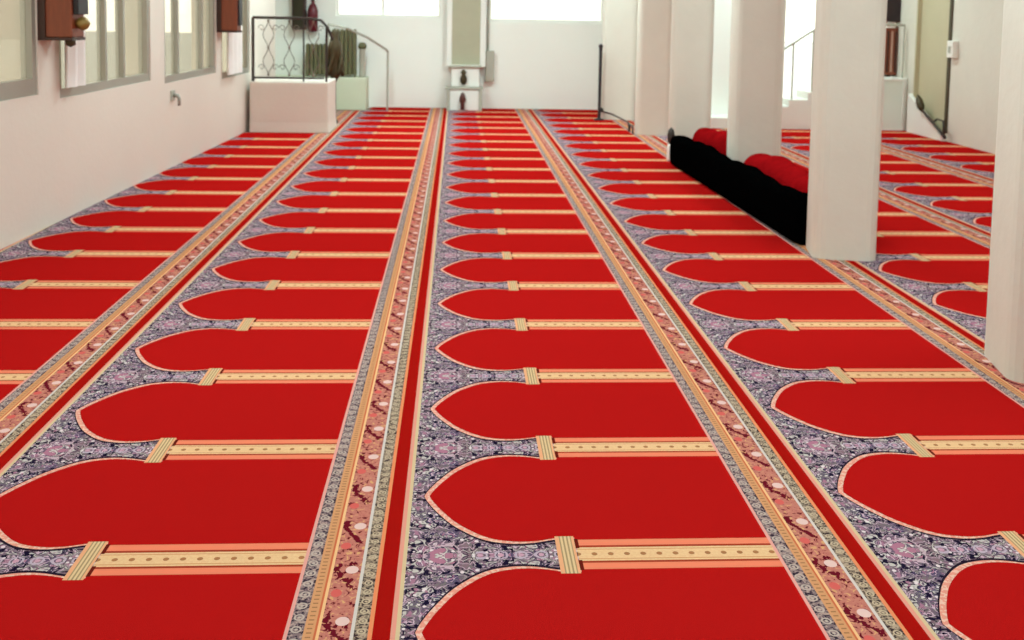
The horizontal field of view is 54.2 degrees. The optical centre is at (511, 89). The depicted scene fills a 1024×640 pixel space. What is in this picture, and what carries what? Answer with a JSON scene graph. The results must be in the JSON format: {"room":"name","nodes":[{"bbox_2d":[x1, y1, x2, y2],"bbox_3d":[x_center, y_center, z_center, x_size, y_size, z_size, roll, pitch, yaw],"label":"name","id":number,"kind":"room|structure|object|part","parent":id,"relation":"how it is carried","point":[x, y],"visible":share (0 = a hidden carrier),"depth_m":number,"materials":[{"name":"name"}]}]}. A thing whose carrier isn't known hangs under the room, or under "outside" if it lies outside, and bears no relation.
{"room":"mosque","nodes":[
{"label":"mosque","id":0,"kind":"room"},
{"bbox_2d":[0,0,274,249],"bbox_3d":[-2.965,-0.571,4.936,0.240,3.050,15.330,1,4,-1],"label":"wall","id":1,"kind":"structure","parent":0,"point":[60,158],"depth_m":7.13,"materials":[{"name":"paint"}]},
{"bbox_2d":[0,0,36,100],"bbox_3d":[-2.886,-0.577,4.772,0.070,1.410,2.500,1,4,-1],"label":"window","id":2,"kind":"structure","parent":1,"relation":"in","point":[26,86],"depth_m":5.99,"materials":[{"name":"metal"}]},
{"bbox_2d":[37,0,90,46],"bbox_3d":[-2.727,-0.574,6.130,0.280,0.620,0.199,1,4,-1],"label":"upper cabinet","id":3,"kind":"object","parent":1,"relation":"attached to","point":[63,20],"visible":1,"depth_m":6.06,"materials":[{"name":"brown wood"}]},
{"bbox_3d":[-2.842,-0.599,6.034,0.045,0.560,0.012,1,4,-1],"label":"trim","id":4,"kind":"part","parent":3,"relation":"part of","materials":[{"name":"brown wood"}]},
{"bbox_3d":[-2.768,-0.316,6.149,0.208,0.018,0.199,1,4,-1],"label":"trim","id":5,"kind":"part","parent":3,"relation":"part of","materials":[{"name":"brown wood"}]},
{"bbox_3d":[-2.691,-0.290,6.097,0.060,0.060,0.060,1,4,-1],"label":"foot knob","id":6,"kind":"part","parent":3,"relation":"part of","materials":[{"name":"brown wood"}]},
{"bbox_2d":[73,0,87,14],"bbox_3d":[-2.648,-0.643,6.135,0.035,0.360,0.150,1,4,-1],"label":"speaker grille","id":7,"kind":"object","parent":3,"relation":"attached to","point":[80,7],"depth_m":6.10,"materials":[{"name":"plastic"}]},
{"bbox_3d":[-2.635,-0.407,6.139,0.090,0.090,0.088,1,4,-1],"label":"brass knob","id":8,"kind":"part","parent":3,"relation":"part of","materials":[{"name":"gold metal"}]},
{"bbox_2d":[64,15,85,87],"bbox_3d":[-2.836,-0.750,6.420,0.068,1.463,0.370,1,4,-1],"label":"curtain","id":9,"kind":"object","parent":1,"relation":"hanging from","point":[75,60],"visible":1,"depth_m":6.45,"materials":[{"name":"white fabric"}]},
{"bbox_2d":[59,0,149,97],"bbox_3d":[-2.929,-0.737,7.161,0.070,1.460,1.690,1,4,-1],"label":"window","id":10,"kind":"structure","parent":1,"relation":"in","point":[102,83],"depth_m":7.47,"materials":[{"name":"metal"}]},
{"bbox_2d":[170,90,180,105],"bbox_3d":[-2.888,0.070,8.604,0.073,0.130,0.100,1,4,-1],"label":"tap","id":11,"kind":"object","parent":1,"relation":"attached to","point":[173,94],"visible":1,"depth_m":8.59,"materials":[{"name":"grey paint"}]},
{"bbox_3d":[-2.918,0.050,8.602,0.012,0.090,0.100,1,4,-1],"label":"plate","id":12,"kind":"part","parent":11,"relation":"part of","materials":[{"name":"grey paint"}]},
{"bbox_3d":[-2.883,0.081,8.605,0.064,0.108,0.036,1,4,-1],"label":"spout","id":13,"kind":"part","parent":11,"relation":"part of","materials":[{"name":"metal"}]},
{"bbox_2d":[164,0,214,82],"bbox_3d":[-2.963,-0.864,9.117,0.070,1.510,1.550,1,4,-1],"label":"window","id":14,"kind":"structure","parent":1,"relation":"in","point":[175,75],"depth_m":9.49,"materials":[{"name":"metal"}]},
{"bbox_2d":[216,0,242,32],"bbox_3d":[-2.826,-0.881,10.014,0.218,0.608,0.184,1,4,-1],"label":"upper cabinet","id":15,"kind":"object","parent":1,"relation":"attached to","point":[229,13],"visible":1,"depth_m":9.95,"materials":[{"name":"brown wood"}]},
{"bbox_3d":[-2.911,-0.885,9.928,0.045,0.590,0.012,1,4,-1],"label":"trim","id":16,"kind":"part","parent":15,"relation":"part of","materials":[{"name":"brown wood"}]},
{"bbox_3d":[-2.836,-0.587,10.037,0.208,0.018,0.184,1,4,-1],"label":"trim","id":17,"kind":"part","parent":15,"relation":"part of","materials":[{"name":"brown wood"}]},
{"bbox_3d":[-2.726,-0.895,10.027,0.018,0.500,0.120,1,4,-1],"label":"panel","id":18,"kind":"part","parent":15,"relation":"part of","materials":[{"name":"plastic"}]},
{"bbox_2d":[227,26,241,74],"bbox_3d":[-2.907,-0.978,10.398,0.068,1.623,0.640,1,4,-1],"label":"curtain","id":19,"kind":"object","parent":1,"relation":"hanging from","point":[234,40],"visible":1,"depth_m":10.48,"materials":[{"name":"white fabric"}]},
{"bbox_2d":[222,0,248,78],"bbox_3d":[-2.992,-0.945,10.685,0.070,1.590,1.150,1,4,-1],"label":"window","id":20,"kind":"structure","parent":1,"relation":"in","point":[245,28],"depth_m":11.24,"materials":[{"name":"metal"}]},
{"bbox_2d":[222,32,226,70],"bbox_3d":[-3.546,-1.221,13.227,0.560,3.050,1.790,1,4,-3],"label":"wall","id":21,"kind":"structure","parent":0,"point":[224,34],"depth_m":12.39,"materials":[{"name":"paint"}]},
{"bbox_2d":[275,0,602,109],"bbox_3d":[-0.760,-1.261,14.386,6.250,3.050,0.220,1,4,-3],"label":"wall","id":22,"kind":"structure","parent":0,"point":[537,65],"depth_m":14.35,"materials":[{"name":"paint"}]},
{"bbox_2d":[292,0,306,29],"bbox_3d":[-2.992,-1.161,14.064,0.180,0.620,0.192,1,4,-3],"label":"upper cabinet","id":23,"kind":"object","parent":22,"relation":"attached to","point":[299,7],"visible":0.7,"depth_m":13.98,"materials":[{"name":"brown wood"}]},
{"bbox_3d":[-2.987,-1.149,13.975,0.130,0.550,0.012,1,4,-3],"label":"panel","id":24,"kind":"part","parent":23,"relation":"part of","materials":[{"name":"brown wood"}]},
{"bbox_2d":[308,0,317,31],"bbox_3d":[-2.805,-1.062,14.092,0.144,0.485,0.172,1,4,-3],"label":"fire extinguisher","id":25,"kind":"object","parent":22,"relation":"attached to","point":[312,10],"visible":0.88,"depth_m":14.03,"materials":[{"name":"red paint"}]},
{"bbox_2d":[336,0,440,17],"bbox_3d":[-1.758,-1.573,14.302,1.480,1.050,0.070,1,4,-3],"label":"window","id":26,"kind":"structure","parent":22,"relation":"in","point":[383,1],"depth_m":14.30,"materials":[{"name":"white paint"}]},
{"bbox_2d":[485,0,493,81],"bbox_3d":[-0.308,-0.919,14.279,0.120,1.600,0.085,1,4,-3],"label":"box","id":27,"kind":"object","parent":22,"relation":"attached to","point":[489,69],"visible":1,"depth_m":14.28,"materials":[{"name":"grey paint"}]},
{"bbox_2d":[489,0,602,23],"bbox_3d":[0.503,-1.518,14.430,1.670,1.100,0.070,1,4,-3],"label":"window","id":28,"kind":"structure","parent":22,"relation":"in","point":[600,21],"depth_m":14.44,"materials":[{"name":"white paint"}]},
{"bbox_2d":[783,41,812,96],"bbox_3d":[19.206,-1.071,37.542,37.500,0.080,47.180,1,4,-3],"label":"window","id":29,"kind":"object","parent":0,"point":[802,51],"visible":0.12,"depth_m":28.97,"materials":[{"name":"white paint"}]},
{"bbox_2d":[711,0,891,113],"bbox_3d":[3.666,-1.125,13.649,2.910,3.050,1.750,1,4,-3],"label":"wall","id":30,"kind":"structure","parent":0,"point":[722,9],"depth_m":12.77,"materials":[{"name":"paint"}]},
{"bbox_2d":[884,0,900,76],"bbox_3d":[4.836,-0.727,12.785,0.200,1.270,0.160,1,4,-3],"label":"wall clock","id":31,"kind":"object","parent":30,"relation":"attached to","point":[893,6],"visible":0.62,"depth_m":12.73,"materials":[{"name":"brown wood"}]},
{"bbox_2d":[886,0,900,21],"bbox_3d":[4.843,-1.115,12.755,0.200,0.490,0.160,1,4,-3],"label":"hood","id":32,"kind":"object","parent":31,"relation":"attached to","point":[893,6],"depth_m":12.68,"materials":[{"name":"black paint"}]},
{"bbox_2d":[892,0,1003,153],"bbox_3d":[5.461,-0.448,5.286,0.240,3.050,15.200,1,4,-3],"label":"wall","id":33,"kind":"structure","parent":0,"point":[977,24],"depth_m":10.94,"materials":[{"name":"paint"}]},
{"bbox_2d":[913,0,953,135],"bbox_3d":[5.010,-0.559,11.828,0.095,2.250,0.910,1,4,-3],"label":"door","id":34,"kind":"structure","parent":33,"relation":"in","point":[934,20],"depth_m":11.90,"materials":[{"name":"beige paint"}]},
{"bbox_3d":[4.994,-0.577,11.399,0.015,2.150,0.060,1,4,-3],"label":"casing","id":35,"kind":"part","parent":34,"relation":"part of","materials":[{"name":"white wood"}]},
{"bbox_2d":[947,41,958,57],"bbox_3d":[4.967,-0.458,11.283,0.078,0.190,0.135,1,4,-3],"label":"switch box","id":36,"kind":"object","parent":33,"relation":"attached to","point":[952,46],"visible":1,"depth_m":11.22,"materials":[{"name":"white paint"}]},
{"bbox_3d":[1.360,1.008,6.080,9.620,0.120,17.400,1,4,-3],"label":"floor","id":37,"kind":"structure","parent":0,"visible":0},
{"bbox_2d":[0,132,313,400],"bbox_3d":[-2.471,0.972,4.823,1.229,0.008,12.720,1,4,-3],"label":"carpet","id":38,"kind":"object","parent":37,"relation":"on","point":[57,280],"visible":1,"depth_m":5.73,"materials":[{"name":"red carpet"}]},
{"bbox_2d":[0,107,429,639],"bbox_3d":[-1.341,0.867,6.444,1.206,0.008,15.840,1,4,-3],"label":"carpet","id":39,"kind":"object","parent":37,"relation":"on","point":[164,472],"visible":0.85,"depth_m":3.36,"materials":[{"name":"red carpet"}]},
{"bbox_2d":[328,28,344,123],"bbox_3d":[-2.150,-0.171,12.124,0.238,1.160,0.179,1,4,-3],"label":"newel post","id":40,"kind":"object","parent":39,"relation":"on","point":[335,50],"visible":0.83,"depth_m":12.05,"materials":[{"name":"brown wood"}]},
{"bbox_2d":[327,23,388,109],"bbox_3d":[-1.973,-0.279,13.252,0.149,1.208,1.399,3,5,26],"label":"handrail","id":41,"kind":"object","parent":39,"relation":"on","point":[328,24],"visible":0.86,"depth_m":13.48,"materials":[{"name":"grey metal"}]},
{"bbox_3d":[-1.965,-0.676,13.221,0.149,0.411,1.385,3,5,26],"label":"rail","id":42,"kind":"part","parent":41,"relation":"part of","materials":[{"name":"grey metal"}]},
{"bbox_3d":[-1.730,-0.127,13.909,0.026,0.812,0.026,-1,5,-26],"label":"post","id":43,"kind":"part","parent":41,"relation":"part of","materials":[{"name":"grey metal"}]},
{"bbox_2d":[249,78,336,132],"bbox_3d":[-2.503,0.171,11.515,0.888,0.575,0.728,1,4,-3],"label":"parapet block","id":44,"kind":"object","parent":37,"relation":"on","point":[276,105],"visible":0.92,"depth_m":11.17,"materials":[{"name":"paint"}]},
{"bbox_2d":[251,16,333,81],"bbox_3d":[-2.454,-0.456,11.188,0.906,0.726,0.100,0,4,-8],"label":"iron railing","id":45,"kind":"object","parent":44,"relation":"on","point":[327,30],"visible":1,"depth_m":11.17,"materials":[{"name":"black metal"}]},
{"bbox_3d":[-2.890,-0.453,11.158,0.031,0.710,0.031,3,5,19],"label":"post","id":46,"kind":"part","parent":45,"relation":"part of","materials":[{"name":"metal"}]},
{"bbox_3d":[-2.720,-0.471,11.166,0.228,0.644,0.034,1,4,-3],"label":"scroll panel","id":47,"kind":"part","parent":45,"relation":"part of","materials":[{"name":"metal"}]},
{"bbox_3d":[-2.490,-0.468,11.178,0.228,0.644,0.034,1,4,-3],"label":"scroll panel","id":48,"kind":"part","parent":45,"relation":"part of","materials":[{"name":"metal"}]},
{"bbox_3d":[-2.501,-0.134,11.204,0.790,0.022,0.022,1,4,-3],"label":"rail","id":49,"kind":"part","parent":45,"relation":"part of","materials":[{"name":"metal"}]},
{"bbox_3d":[-2.442,-0.688,11.170,0.890,0.259,0.100,0,4,-8],"label":"rail","id":50,"kind":"part","parent":45,"relation":"part of","materials":[{"name":"metal"}]},
{"bbox_3d":[-2.331,-0.446,11.189,0.018,0.710,0.018,3,5,19],"label":"post","id":51,"kind":"part","parent":45,"relation":"part of","materials":[{"name":"metal"}]},
{"bbox_3d":[-2.220,-0.464,11.194,0.228,0.644,0.034,1,4,-3],"label":"scroll panel","id":52,"kind":"part","parent":45,"relation":"part of","materials":[{"name":"metal"}]},
{"bbox_3d":[-2.083,-0.401,11.226,0.026,0.625,0.026,-1,5,-26],"label":"post","id":53,"kind":"part","parent":45,"relation":"part of","materials":[{"name":"metal"}]},
{"bbox_2d":[275,75,368,109],"bbox_3d":[-2.851,0.033,14.034,1.630,0.450,0.447,1,4,-3],"label":"ledge","id":54,"kind":"object","parent":37,"relation":"on","point":[352,93],"visible":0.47,"depth_m":13.85,"materials":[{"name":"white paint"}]},
{"bbox_2d":[306,43,329,76],"bbox_3d":[-2.707,-0.417,13.983,0.348,0.460,0.120,1,4,-3],"label":"radiator","id":55,"kind":"object","parent":54,"relation":"on","point":[319,49],"visible":0.65,"depth_m":13.93,"materials":[{"name":"green metal"}]},
{"bbox_2d":[332,29,356,76],"bbox_3d":[-2.346,-0.517,13.995,0.348,0.670,0.120,1,4,-3],"label":"radiator","id":56,"kind":"object","parent":54,"relation":"on","point":[348,39],"visible":0.58,"depth_m":13.94,"materials":[{"name":"green metal"}]},
{"bbox_2d":[358,42,366,76],"bbox_3d":[-2.098,-0.424,14.016,0.120,0.490,0.120,1,4,-3],"label":"bollard","id":57,"kind":"object","parent":54,"relation":"on","point":[362,46],"visible":1,"depth_m":13.98,"materials":[{"name":"grey paint"}]},
{"bbox_2d":[282,108,826,639],"bbox_3d":[-0.137,0.883,6.511,1.206,0.008,15.840,1,4,-3],"label":"carpet","id":58,"kind":"object","parent":37,"relation":"on","point":[516,456],"visible":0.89,"depth_m":3.10,"materials":[{"name":"red carpet"}]},
{"bbox_2d":[445,0,485,110],"bbox_3d":[-0.646,-0.575,14.057,0.560,1.720,0.414,1,4,-3],"label":"pillar","id":59,"kind":"structure","parent":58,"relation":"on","point":[466,19],"depth_m":14.18,"materials":[{"name":"white paint"}]},
{"bbox_3d":[-0.891,0.140,13.968,0.044,0.300,0.025,1,4,-3],"label":"post","id":60,"kind":"part","parent":59,"relation":"part of","materials":[{"name":"grey paint"}]},
{"bbox_3d":[-0.650,-0.887,14.210,0.560,1.120,0.060,1,4,-3],"label":"frame","id":61,"kind":"part","parent":59,"relation":"part of","materials":[{"name":"white paint"}]},
{"bbox_3d":[-0.651,-0.833,14.214,0.400,0.950,0.030,1,4,-3],"label":"panel","id":62,"kind":"part","parent":59,"relation":"part of","materials":[{"name":"beige paint"}]},
{"bbox_3d":[-0.442,0.146,13.993,0.044,0.300,0.025,1,4,-3],"label":"post","id":63,"kind":"part","parent":59,"relation":"part of","materials":[{"name":"grey paint"}]},
{"bbox_2d":[515,109,1023,639],"bbox_3d":[1.067,0.900,6.578,1.206,0.008,15.840,1,4,-3],"label":"carpet","id":64,"kind":"object","parent":37,"relation":"on","point":[884,475],"visible":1,"depth_m":3.57,"materials":[{"name":"red carpet"}]},
{"bbox_2d":[594,44,603,120],"bbox_3d":[1.147,-0.103,13.043,0.140,1.000,0.140,1,4,-3],"label":"pole","id":65,"kind":"object","parent":64,"relation":"on","point":[598,118],"visible":1,"depth_m":13.03,"materials":[{"name":"metal"}]},
{"bbox_2d":[601,107,633,133],"bbox_3d":[1.303,0.367,12.399,0.082,0.153,1.784,0,4,-8],"label":"bracket","id":66,"kind":"object","parent":64,"relation":"on","point":[602,111],"visible":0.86,"depth_m":12.12,"materials":[{"name":"metal"}]},
{"bbox_2d":[667,127,674,161],"bbox_3d":[1.507,0.515,9.495,0.072,0.325,0.070,1,4,-3],"label":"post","id":67,"kind":"object","parent":64,"relation":"on","point":[670,134],"visible":0.64,"depth_m":9.47,"materials":[{"name":"white paint"}]},
{"bbox_2d":[710,76,906,129],"bbox_3d":[3.588,0.150,12.637,2.655,0.660,0.445,1,4,-3],"label":"staircase","id":68,"kind":"structure","parent":37,"relation":"on","point":[796,111],"depth_m":12.43,"materials":[{"name":"white paint"}]},
{"bbox_2d":[785,24,905,98],"bbox_3d":[3.964,-0.312,12.448,1.871,1.045,0.036,1,4,-3],"label":"stair railing","id":69,"kind":"object","parent":68,"relation":"on","point":[904,25],"visible":0.48,"depth_m":12.43,"materials":[{"name":"grey metal"}]},
{"bbox_3d":[3.487,-0.232,12.428,0.022,0.700,0.022,-1,5,-26],"label":"post","id":70,"kind":"part","parent":69,"relation":"part of","materials":[{"name":"white metal"}]},
{"bbox_3d":[3.739,-0.358,12.432,0.022,0.770,0.022,-1,5,-26],"label":"post","id":71,"kind":"part","parent":69,"relation":"part of","materials":[{"name":"grey metal"}]},
{"bbox_3d":[3.962,-0.541,12.430,1.859,0.587,0.030,1,4,-3],"label":"rail","id":72,"kind":"part","parent":69,"relation":"part of","materials":[{"name":"grey metal"}]},
{"bbox_3d":[4.889,-0.477,12.486,0.022,0.660,0.022,-1,5,-26],"label":"post","id":73,"kind":"part","parent":69,"relation":"part of","materials":[{"name":"grey paint"}]},
{"bbox_2d":[613,120,1023,407],"bbox_3d":[2.271,0.916,6.645,1.206,0.008,15.840,1,4,-3],"label":"carpet","id":74,"kind":"object","parent":37,"relation":"on","point":[931,278],"visible":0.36,"depth_m":5.33,"materials":[{"name":"red carpet"}]},
{"bbox_2d":[601,0,637,119],"bbox_3d":[1.450,-1.138,13.250,0.460,3.042,0.460,2,4,9],"label":"pillar","id":75,"kind":"structure","parent":74,"relation":"on","point":[620,17],"depth_m":13.08,"materials":[{"name":"paint"}]},
{"bbox_2d":[634,0,671,135],"bbox_3d":[1.680,-1.008,11.616,0.420,3.042,0.420,2,4,9],"label":"pillar","id":76,"kind":"structure","parent":74,"relation":"on","point":[654,16],"depth_m":11.47,"materials":[{"name":"paint"}]},
{"bbox_2d":[668,0,714,143],"bbox_3d":[1.755,-0.858,9.693,0.400,3.042,0.400,2,4,9],"label":"pillar","id":77,"kind":"structure","parent":74,"relation":"on","point":[692,24],"depth_m":9.55,"materials":[{"name":"paint"}]},
{"bbox_2d":[692,127,726,154],"bbox_3d":[1.843,0.531,9.033,0.244,0.378,0.861,1,4,-6],"label":"roll","id":78,"kind":"object","parent":74,"relation":"on","point":[708,136],"visible":0.34,"depth_m":8.82,"materials":[{"name":"red fabric"}]},
{"bbox_2d":[670,135,807,244],"bbox_3d":[1.666,0.667,7.682,0.184,0.307,3.231,1,4,-5],"label":"sofa","id":79,"kind":"object","parent":74,"relation":"on","point":[783,208],"visible":0.99,"depth_m":7.03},
{"bbox_2d":[726,0,785,162],"bbox_3d":[2.010,-0.734,8.149,0.410,3.042,0.410,2,4,9],"label":"pillar","id":80,"kind":"structure","parent":74,"relation":"on","point":[757,41],"depth_m":8.00,"materials":[{"name":"paint"}]},
{"bbox_2d":[744,153,808,192],"bbox_3d":[1.999,0.700,7.005,0.309,0.358,1.622,1,4,-6],"label":"roll","id":81,"kind":"object","parent":74,"relation":"on","point":[782,169],"visible":0.33,"depth_m":7.09,"materials":[{"name":"red fabric"}]},
{"bbox_2d":[806,0,886,260],"bbox_3d":[1.963,-0.553,5.790,0.360,3.042,0.360,2,4,9],"label":"pillar","id":82,"kind":"structure","parent":74,"relation":"on","point":[850,35],"depth_m":5.68,"materials":[{"name":"paint"}]},
{"bbox_2d":[984,0,1023,382],"bbox_3d":[2.153,-0.402,3.873,0.380,3.042,0.380,2,4,9],"label":"pillar","id":83,"kind":"structure","parent":74,"relation":"on","point":[1004,335],"depth_m":3.91,"materials":[{"name":"paint"}]},
{"bbox_2d":[719,128,992,248],"bbox_3d":[3.535,1.018,5.617,1.206,0.008,13.640,1,4,-3],"label":"carpet","id":84,"kind":"object","parent":37,"relation":"on","point":[960,206],"visible":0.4,"depth_m":8.04,"materials":[{"name":"red carpet"}]},
{"bbox_2d":[906,94,945,140],"bbox_3d":[4.935,0.321,11.908,0.048,0.480,0.920,1,4,-3],"label":"wall","id":85,"kind":"structure","parent":37,"relation":"on","point":[917,122],"depth_m":12.06,"materials":[{"name":"white paint"}]},
{"bbox_2d":[880,130,994,187],"bbox_3d":[4.717,1.034,5.683,1.161,0.008,13.640,1,4,-3],"label":"carpet","id":86,"kind":"object","parent":37,"relation":"on","point":[975,165],"visible":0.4,"depth_m":10.28,"materials":[{"name":"red carpet"}]},
{"bbox_2d":[881,79,904,130],"bbox_3d":[4.742,0.187,12.459,0.270,0.640,0.024,1,4,-3],"label":"glass screen","id":87,"kind":"object","parent":86,"relation":"on","point":[893,89],"visible":0.86,"depth_m":12.45,"materials":[{"name":"white paint"}]},
{"bbox_2d":[915,94,946,138],"bbox_3d":[4.890,0.307,11.657,0.090,0.452,0.746,1,4,-3],"label":"iron bracket","id":88,"kind":"object","parent":86,"relation":"on","point":[920,105],"visible":1,"depth_m":11.70,"materials":[{"name":"brown metal"}]},
{"label":"outside","id":89,"kind":"structure","parent":0,"visible":0},
{"bbox_2d":[61,31,191,86],"bbox_3d":[-0.846,0.481,15.059,80.000,0.270,90.000,1,4,-3],"label":"ground","id":90,"kind":"structure","parent":89,"point":[185,51],"depth_m":31.11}
]}

